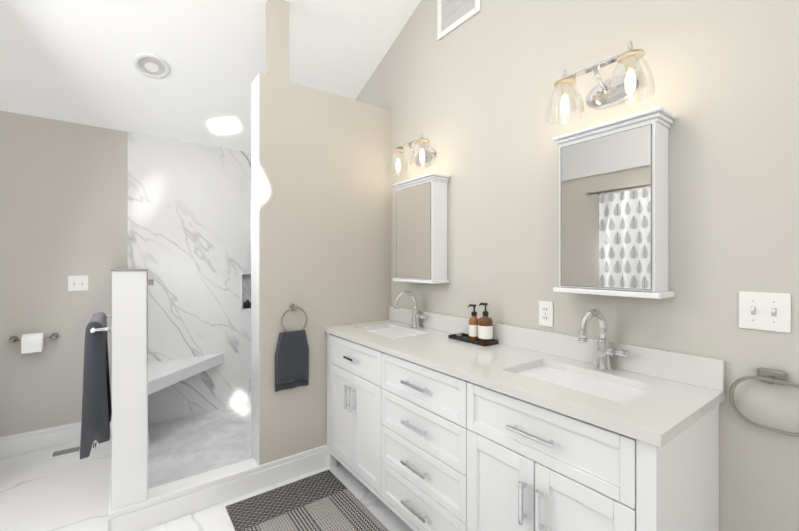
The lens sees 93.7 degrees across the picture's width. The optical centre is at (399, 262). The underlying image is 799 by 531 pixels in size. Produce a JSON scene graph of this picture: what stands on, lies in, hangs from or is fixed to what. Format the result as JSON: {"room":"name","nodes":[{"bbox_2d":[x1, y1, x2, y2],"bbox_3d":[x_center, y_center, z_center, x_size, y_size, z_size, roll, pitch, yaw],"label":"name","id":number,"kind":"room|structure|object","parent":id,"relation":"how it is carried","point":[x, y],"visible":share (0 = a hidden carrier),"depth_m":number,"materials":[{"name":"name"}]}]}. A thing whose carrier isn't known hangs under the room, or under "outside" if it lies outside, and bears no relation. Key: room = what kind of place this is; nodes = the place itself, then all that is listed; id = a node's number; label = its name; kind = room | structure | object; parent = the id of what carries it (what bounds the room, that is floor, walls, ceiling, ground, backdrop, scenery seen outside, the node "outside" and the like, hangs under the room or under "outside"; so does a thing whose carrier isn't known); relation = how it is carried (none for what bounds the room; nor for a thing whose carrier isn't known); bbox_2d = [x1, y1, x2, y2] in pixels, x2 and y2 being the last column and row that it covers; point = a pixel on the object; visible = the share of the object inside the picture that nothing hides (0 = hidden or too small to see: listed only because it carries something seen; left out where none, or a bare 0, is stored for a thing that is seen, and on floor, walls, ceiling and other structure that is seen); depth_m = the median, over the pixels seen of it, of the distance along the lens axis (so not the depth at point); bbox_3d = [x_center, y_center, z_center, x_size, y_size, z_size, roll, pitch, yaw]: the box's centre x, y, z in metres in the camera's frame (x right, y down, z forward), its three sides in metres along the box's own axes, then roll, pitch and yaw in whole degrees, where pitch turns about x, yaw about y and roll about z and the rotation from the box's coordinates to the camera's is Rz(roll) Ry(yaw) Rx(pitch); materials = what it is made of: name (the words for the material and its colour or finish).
{"room":"bathroom","nodes":[
{"label":"bathroom","id":0,"kind":"room"},
{"bbox_2d":[0,110,250,436],"bbox_3d":[-2.162,-1.033,3.014,3.070,4.700,0.124,0,0,-36],"label":"wall","id":1,"kind":"structure","parent":0,"point":[63,200],"depth_m":2.90,"materials":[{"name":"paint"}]},
{"bbox_2d":[9,333,58,353],"bbox_3d":[-2.536,0.551,2.593,0.254,0.123,0.116,0,0,-36],"label":"toilet paper","id":2,"kind":"object","parent":1,"relation":"attached to","point":[32,342],"visible":1,"depth_m":2.56,"materials":[{"name":"white paper"}]},
{"bbox_2d":[0,416,111,457],"bbox_3d":[-2.731,1.250,2.513,1.260,0.135,0.016,0,0,-36],"label":"baseboard","id":3,"kind":"structure","parent":1,"relation":"attached to","point":[14,444],"depth_m":2.64,"materials":[{"name":"white wood"}]},
{"bbox_2d":[68,275,87,291],"bbox_3d":[-2.378,0.153,2.772,0.116,0.116,0.016,0,0,-36],"label":"light switch","id":4,"kind":"object","parent":1,"relation":"attached to","point":[78,283],"visible":1,"depth_m":2.77,"materials":[{"name":"white plastic"}]},
{"bbox_2d":[244,300,250,307],"bbox_3d":[-1.434,0.389,3.534,0.064,0.075,0.064,0,0,-36],"label":"bottle","id":5,"kind":"object","parent":1,"relation":"in","point":[247,303],"visible":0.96,"depth_m":3.51,"materials":[{"name":"black plastic"}]},
{"bbox_2d":[111,266,153,510],"bbox_3d":[-1.717,0.673,2.395,0.173,1.287,1.409,0,0,-36],"label":"wall","id":6,"kind":"structure","parent":0,"point":[130,285],"depth_m":1.82,"materials":[{"name":"white paint"}]},
{"bbox_2d":[80,311,111,458],"bbox_3d":[-1.639,0.619,2.042,0.128,0.656,0.610,0,0,-36],"label":"towel","id":7,"kind":"object","parent":6,"relation":"attached to","point":[96,411],"visible":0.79,"depth_m":1.84,"materials":[{"name":"grey fabric"}]},
{"bbox_2d":[108,420,111,507],"bbox_3d":[-1.795,1.250,2.349,0.016,0.135,1.390,0,0,-36],"label":"baseboard","id":8,"kind":"structure","parent":6,"relation":"attached to","point":[110,491],"depth_m":2.01,"materials":[{"name":"white wood"}]},
{"bbox_2d":[148,353,223,394],"bbox_3d":[-1.656,0.855,2.940,0.630,0.085,0.600,0,0,-36],"label":"shower bench","id":9,"kind":"object","parent":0,"point":[163,374],"visible":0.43,"depth_m":2.93,"materials":[{"name":"stone"}]},
{"bbox_2d":[0,434,413,530],"bbox_3d":[-0.485,1.342,0.836,3.190,0.050,5.620,0,0,-36],"label":"floor","id":10,"kind":"structure","parent":0,"point":[40,490],"depth_m":2.11,"materials":[{"name":"tile"}]},
{"bbox_2d":[49,442,98,458],"bbox_3d":[-2.276,1.313,2.628,0.260,0.006,0.110,0,0,-36],"label":"floor vent","id":11,"kind":"object","parent":10,"relation":"in","point":[67,451],"visible":0.79,"depth_m":2.60,"materials":[{"name":"white metal"}]},
{"bbox_2d":[148,403,250,488],"bbox_3d":[-1.111,1.315,2.911,1.475,0.004,1.295,0,0,-36],"label":"shower floor","id":12,"kind":"structure","parent":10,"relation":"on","point":[185,447],"depth_m":2.72,"materials":[{"name":"stone"}]},
{"bbox_2d":[226,470,388,530],"bbox_3d":[-0.260,1.312,1.607,0.605,0.008,1.455,0,0,-36],"label":"rug","id":13,"kind":"object","parent":10,"relation":"on","point":[327,500],"visible":1,"depth_m":1.98,"materials":[{"name":"grey fabric"}]},
{"bbox_2d":[324,322,718,530],"bbox_3d":[0.276,0.881,1.822,0.550,0.871,1.870,0,0,-36],"label":"bathroom vanity","id":14,"kind":"object","parent":10,"relation":"on","point":[431,426],"depth_m":1.35,"materials":[{"name":"white paint"}]},
{"bbox_2d":[324,318,724,449],"bbox_3d":[0.286,0.432,1.823,0.533,0.030,1.890,0,0,-36],"label":"countertop","id":15,"kind":"structure","parent":14,"relation":"on","point":[663,413],"depth_m":1.31,"materials":[{"name":"white stone"}]},
{"bbox_2d":[394,291,425,327],"bbox_3d":[0.067,0.296,2.353,0.205,0.240,0.127,0,0,-36],"label":"faucet","id":16,"kind":"object","parent":15,"relation":"on","point":[416,316],"visible":1,"depth_m":2.39,"materials":[{"name":"silver metal"}]},
{"bbox_2d":[448,303,497,345],"bbox_3d":[0.389,0.312,1.995,0.105,0.208,0.260,0,0,-36],"label":"soap tray","id":17,"kind":"object","parent":15,"relation":"on","point":[481,331],"visible":1,"depth_m":1.92,"materials":[{"name":"black glass"}]},
{"bbox_2d":[578,309,629,370],"bbox_3d":[0.764,0.296,1.407,0.205,0.240,0.127,0,0,-36],"label":"faucet","id":18,"kind":"object","parent":15,"relation":"on","point":[605,351],"visible":1,"depth_m":1.45,"materials":[{"name":"silver metal"}]},
{"bbox_2d":[0,0,420,151],"bbox_3d":[-0.485,-2.119,0.837,3.190,2.268,5.620,0,0,-36],"label":"ceiling","id":19,"kind":"structure","parent":0,"point":[67,60],"depth_m":2.49,"materials":[{"name":"paint"}]},
{"bbox_2d":[133,53,169,78],"bbox_3d":[-1.640,-1.300,2.481,0.204,0.083,0.191,0,0,-36],"label":"recessed light","id":20,"kind":"object","parent":19,"relation":"in","point":[151,65],"visible":1,"depth_m":2.47,"materials":[{"name":"white"}]},
{"bbox_2d":[251,72,390,464],"bbox_3d":[-0.490,0.102,2.537,0.943,2.430,0.175,0,0,-36],"label":"wall","id":21,"kind":"structure","parent":0,"point":[320,216],"depth_m":2.37,"materials":[{"name":"paint"}]},
{"bbox_2d":[148,458,258,499],"bbox_3d":[-1.070,1.250,2.070,0.544,0.135,0.110,0,0,-36],"label":"trim","id":22,"kind":"structure","parent":21,"relation":"attached to","point":[175,486],"depth_m":2.05,"materials":[{"name":"white stone"}]},
{"bbox_2d":[108,444,338,530],"bbox_3d":[-0.715,1.249,2.253,1.642,0.135,0.016,0,0,-36],"label":"baseboard","id":23,"kind":"structure","parent":21,"relation":"attached to","point":[144,515],"depth_m":2.02,"materials":[{"name":"white wood"}]},
{"bbox_2d":[266,0,288,80],"bbox_3d":[-0.742,-1.379,2.280,0.122,0.532,0.060,0,0,-36],"label":"column","id":24,"kind":"structure","parent":21,"relation":"on","point":[277,38],"depth_m":2.25,"materials":[{"name":"paint"}]},
{"bbox_2d":[275,304,308,391],"bbox_3d":[-0.651,0.507,2.273,0.205,0.510,0.057,0,0,-36],"label":"towel ring","id":25,"kind":"object","parent":21,"relation":"attached to","point":[292,360],"visible":1,"depth_m":2.26,"materials":[{"name":"grey fabric"}]},
{"bbox_2d":[355,0,798,530],"bbox_3d":[0.751,-1.033,1.747,0.120,4.700,5.620,0,0,-36],"label":"wall","id":26,"kind":"structure","parent":0,"point":[469,98],"depth_m":1.38,"materials":[{"name":"paint"}]},
{"bbox_2d":[387,132,436,174],"bbox_3d":[0.088,-0.688,2.370,0.206,0.197,0.391,0,0,-36],"label":"sconce","id":27,"kind":"object","parent":26,"relation":"attached to","point":[425,156],"visible":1,"depth_m":2.37,"materials":[{"name":"clear glass"}]},
{"bbox_2d":[393,173,449,283],"bbox_3d":[0.128,-0.201,2.371,0.140,0.645,0.408,0,0,-36],"label":"medicine cabinet","id":28,"kind":"object","parent":26,"relation":"attached to","point":[421,229],"visible":1,"depth_m":2.26,"materials":[{"name":"white paint"}]},
{"bbox_2d":[437,0,480,39],"bbox_3d":[0.341,-1.598,2.193,0.011,0.430,0.345,0,0,-36],"label":"air vent","id":29,"kind":"object","parent":26,"relation":"in","point":[452,15],"visible":1,"depth_m":2.22,"materials":[{"name":"white"}]},
{"bbox_2d":[539,300,552,326],"bbox_3d":[0.678,0.236,1.736,0.008,0.116,0.072,0,0,-36],"label":"duplex electrical outlet","id":30,"kind":"object","parent":26,"relation":"attached to","point":[545,313],"visible":1,"depth_m":1.73,"materials":[{"name":"white plastic"}]},
{"bbox_2d":[389,306,724,389],"bbox_3d":[0.492,0.367,1.975,0.020,0.100,1.890,0,0,-36],"label":"backsplash","id":31,"kind":"structure","parent":26,"relation":"attached to","point":[695,370],"depth_m":1.55,"materials":[{"name":"white stone"}]},
{"bbox_2d":[546,41,654,124],"bbox_3d":[0.770,-0.688,1.444,0.206,0.197,0.391,0,0,-36],"label":"sconce","id":32,"kind":"object","parent":26,"relation":"attached to","point":[612,92],"visible":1,"depth_m":1.46,"materials":[{"name":"clear glass"}]},
{"bbox_2d":[552,106,675,298],"bbox_3d":[0.809,-0.201,1.446,0.140,0.645,0.395,0,0,-36],"label":"medicine cabinet","id":33,"kind":"object","parent":26,"relation":"attached to","point":[613,207],"visible":1,"depth_m":1.37,"materials":[{"name":"white paint"}]},
{"bbox_2d":[729,367,798,436],"bbox_3d":[1.115,0.412,1.117,0.039,0.184,0.200,0,0,-36],"label":"towel ring","id":34,"kind":"object","parent":26,"relation":"attached to","point":[771,376],"visible":0.98,"depth_m":1.13,"materials":[{"name":"silver metal"}]},
{"bbox_2d":[739,291,790,332],"bbox_3d":[1.110,0.149,1.143,0.016,0.116,0.116,0,0,-36],"label":"double light switch","id":35,"kind":"object","parent":26,"relation":"attached to","point":[765,311],"visible":1,"depth_m":1.14,"materials":[{"name":"white plastic"}]}
]}

